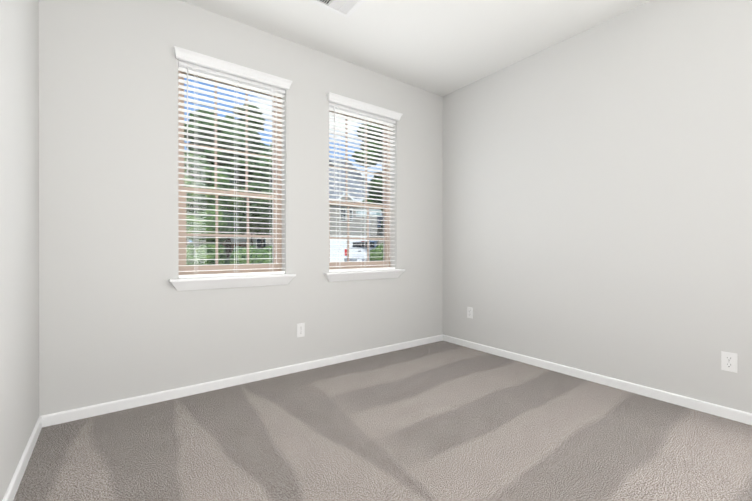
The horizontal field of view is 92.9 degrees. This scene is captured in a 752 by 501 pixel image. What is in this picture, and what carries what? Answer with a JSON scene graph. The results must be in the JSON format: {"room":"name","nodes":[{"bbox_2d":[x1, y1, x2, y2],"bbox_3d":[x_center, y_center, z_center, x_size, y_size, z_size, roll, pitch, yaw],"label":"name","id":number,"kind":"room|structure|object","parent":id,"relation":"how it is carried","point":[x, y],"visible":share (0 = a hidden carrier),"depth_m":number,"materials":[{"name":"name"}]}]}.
{"room":"empty bedroom","nodes":[
{"label":"empty bedroom","id":0,"kind":"room"},
{"bbox_2d":[0,0,38,500],"bbox_3d":[-0.887,-0.354,0.532,0.120,2.980,4.030,0,0,-36],"label":"wall","id":1,"kind":"structure","parent":0,"point":[19,218],"depth_m":1.60,"materials":[{"name":"white paint"}]},
{"bbox_2d":[2,415,45,500],"bbox_3d":[-0.809,0.984,0.542,0.013,0.065,3.750,0,0,-36],"label":"baseboard","id":2,"kind":"structure","parent":1,"relation":"attached to","point":[10,494],"depth_m":1.64,"materials":[{"name":"white wood"}]},
{"bbox_2d":[39,0,442,415],"bbox_3d":[-0.643,-0.359,3.105,3.570,2.980,0.180,0,0,-36],"label":"wall","id":3,"kind":"structure","parent":0,"point":[121,317],"depth_m":2.42,"materials":[{"name":"white paint"}]},
{"bbox_2d":[178,71,281,274],"bbox_3d":[-1.129,-0.576,2.803,0.779,1.575,0.072,0,0,-36],"label":"window unit","id":4,"kind":"structure","parent":3,"relation":"in","point":[223,268],"depth_m":2.77,"materials":[{"name":"glass"}]},
{"bbox_2d":[173,46,292,277],"bbox_3d":[-1.051,-0.592,2.698,0.841,1.562,0.127,0,0,-36],"label":"window blind","id":5,"kind":"object","parent":4,"relation":"attached to","point":[202,65],"visible":0.92,"depth_m":2.69,"materials":[{"name":"white plastic"}]},
{"bbox_2d":[169,274,295,290],"bbox_3d":[-1.059,0.235,2.711,0.895,0.086,0.162,0,0,-36],"label":"window sill","id":6,"kind":"structure","parent":3,"relation":"attached to","point":[199,283],"depth_m":2.64,"materials":[{"name":"white wood"}]},
{"bbox_2d":[46,335,441,426],"bbox_3d":[-0.586,0.979,3.031,3.270,0.065,0.013,0,0,-36],"label":"baseboard","id":7,"kind":"structure","parent":3,"relation":"attached to","point":[180,392],"depth_m":2.59,"materials":[{"name":"white wood"}]},
{"bbox_2d":[297,323,304,336],"bbox_3d":[-0.631,0.668,2.999,0.070,0.114,0.007,0,0,-36],"label":"electrical outlet","id":8,"kind":"object","parent":3,"relation":"attached to","point":[300,329],"visible":1,"depth_m":3.00,"materials":[{"name":"white plastic"}]},
{"bbox_2d":[329,110,389,268],"bbox_3d":[-0.183,-0.577,3.502,0.775,1.575,0.072,0,0,-36],"label":"window unit","id":9,"kind":"structure","parent":3,"relation":"in","point":[385,262],"depth_m":3.57,"materials":[{"name":"glass"}]},
{"bbox_2d":[326,92,402,271],"bbox_3d":[-0.105,-0.593,3.397,0.837,1.562,0.127,0,0,-36],"label":"window blind","id":10,"kind":"object","parent":9,"relation":"attached to","point":[339,104],"visible":0.88,"depth_m":3.38,"materials":[{"name":"white plastic"}]},
{"bbox_2d":[323,269,404,281],"bbox_3d":[-0.113,0.234,3.409,0.891,0.086,0.162,0,0,-36],"label":"window sill","id":11,"kind":"structure","parent":3,"relation":"attached to","point":[333,276],"depth_m":3.33,"materials":[{"name":"white wood"}]},
{"bbox_2d":[13,341,751,500],"bbox_3d":[0.501,1.074,1.560,3.530,0.120,4.030,0,0,-36],"label":"floor","id":12,"kind":"structure","parent":0,"point":[441,421],"depth_m":1.89,"materials":[{"name":"carpet"}]},
{"bbox_2d":[181,0,649,96],"bbox_3d":[0.501,-1.786,1.554,3.530,0.120,4.030,0,0,-36],"label":"ceiling","id":13,"kind":"structure","parent":0,"point":[442,48],"depth_m":2.79,"materials":[{"name":"white paint"}]},
{"bbox_2d":[309,0,365,17],"bbox_3d":[-0.246,-1.721,2.414,0.340,0.013,0.340,0,0,-36],"label":"ceiling vent","id":14,"kind":"object","parent":13,"relation":"in","point":[346,8],"visible":1,"depth_m":2.50,"materials":[{"name":"white metal"}]},
{"bbox_2d":[443,0,751,412],"bbox_3d":[1.889,-0.358,2.582,0.120,2.980,4.030,0,0,-36],"label":"wall","id":15,"kind":"structure","parent":0,"point":[597,199],"depth_m":2.63,"materials":[{"name":"white paint"}]},
{"bbox_2d":[467,307,472,318],"bbox_3d":[0.975,0.646,3.714,0.007,0.114,0.070,0,0,-36],"label":"electrical outlet","id":16,"kind":"object","parent":15,"relation":"attached to","point":[469,312],"visible":1,"depth_m":3.71,"materials":[{"name":"white plastic"}]},
{"bbox_2d":[442,334,751,424],"bbox_3d":[1.858,0.980,2.512,0.013,0.065,3.750,0,0,-36],"label":"baseboard","id":17,"kind":"structure","parent":15,"relation":"attached to","point":[714,409],"depth_m":2.60,"materials":[{"name":"white wood"}]},
{"bbox_2d":[721,351,737,372],"bbox_3d":[2.128,0.671,2.152,0.007,0.114,0.070,0,0,-36],"label":"electrical outlet","id":18,"kind":"object","parent":15,"relation":"attached to","point":[728,361],"visible":1,"depth_m":2.15,"materials":[{"name":"white plastic"}]},
{"label":"outside","id":19,"kind":"structure","parent":0,"visible":0},
{"bbox_3d":[1.229,1.414,130.058,411.915,1.100,400.066,0,0,-36],"label":"ground","id":20,"kind":"structure","parent":19,"visible":0},
{"bbox_2d":[224,184,272,247],"bbox_3d":[-15.600,-4.398,51.581,11.750,10.830,11.750,0,0,1],"label":"house","id":21,"kind":"structure","parent":20,"relation":"on","point":[239,239],"depth_m":46.11,"materials":[{"name":"beige"}]},
{"bbox_2d":[184,150,382,264],"bbox_3d":[-9.483,-3.122,27.927,16.750,9.779,34.751,0,0,-36],"label":"tree","id":22,"kind":"object","parent":20,"relation":"on","point":[253,257],"depth_m":10.64,"materials":[{"name":"green plant"}]},
{"bbox_2d":[184,104,382,259],"bbox_3d":[-19.445,-12.652,47.709,10.565,27.955,42.639,0,0,-16],"label":"tree","id":23,"kind":"object","parent":20,"relation":"on","point":[228,252],"depth_m":28.83,"materials":[{"name":"green plant"}]},
{"bbox_2d":[329,158,382,261],"bbox_3d":[-1.125,-4.012,35.110,14.350,10.121,11.010,0,0,1],"label":"house","id":24,"kind":"structure","parent":20,"relation":"on","point":[356,234],"depth_m":30.18,"materials":[{"name":"brick"}]},
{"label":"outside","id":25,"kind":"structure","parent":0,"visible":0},
{"bbox_3d":[0.082,1.303,12.213,148.509,0.480,114.636,0,0,-36],"label":"street","id":26,"kind":"object","parent":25,"visible":0},
{"bbox_2d":[189,242,245,252],"bbox_3d":[-16.635,0.075,36.154,7.095,1.884,0.060,0,0,1],"label":"fence","id":27,"kind":"object","parent":26,"relation":"on","point":[243,244],"depth_m":36.10,"materials":[{"name":"brown wood"}]},
{"bbox_2d":[344,241,379,261],"bbox_3d":[-0.816,0.242,26.582,2.560,1.917,5.979,0,0,6],"label":"truck","id":28,"kind":"object","parent":26,"relation":"on","point":[358,256],"depth_m":23.78,"materials":[{"name":"white metal"}]},
{"bbox_2d":[356,208,380,260],"bbox_3d":[-0.257,0.067,12.953,0.767,3.251,0.503,0,0,-36],"label":"street sign","id":29,"kind":"object","parent":26,"relation":"on","point":[371,213],"depth_m":12.94,"materials":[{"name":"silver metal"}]}
]}

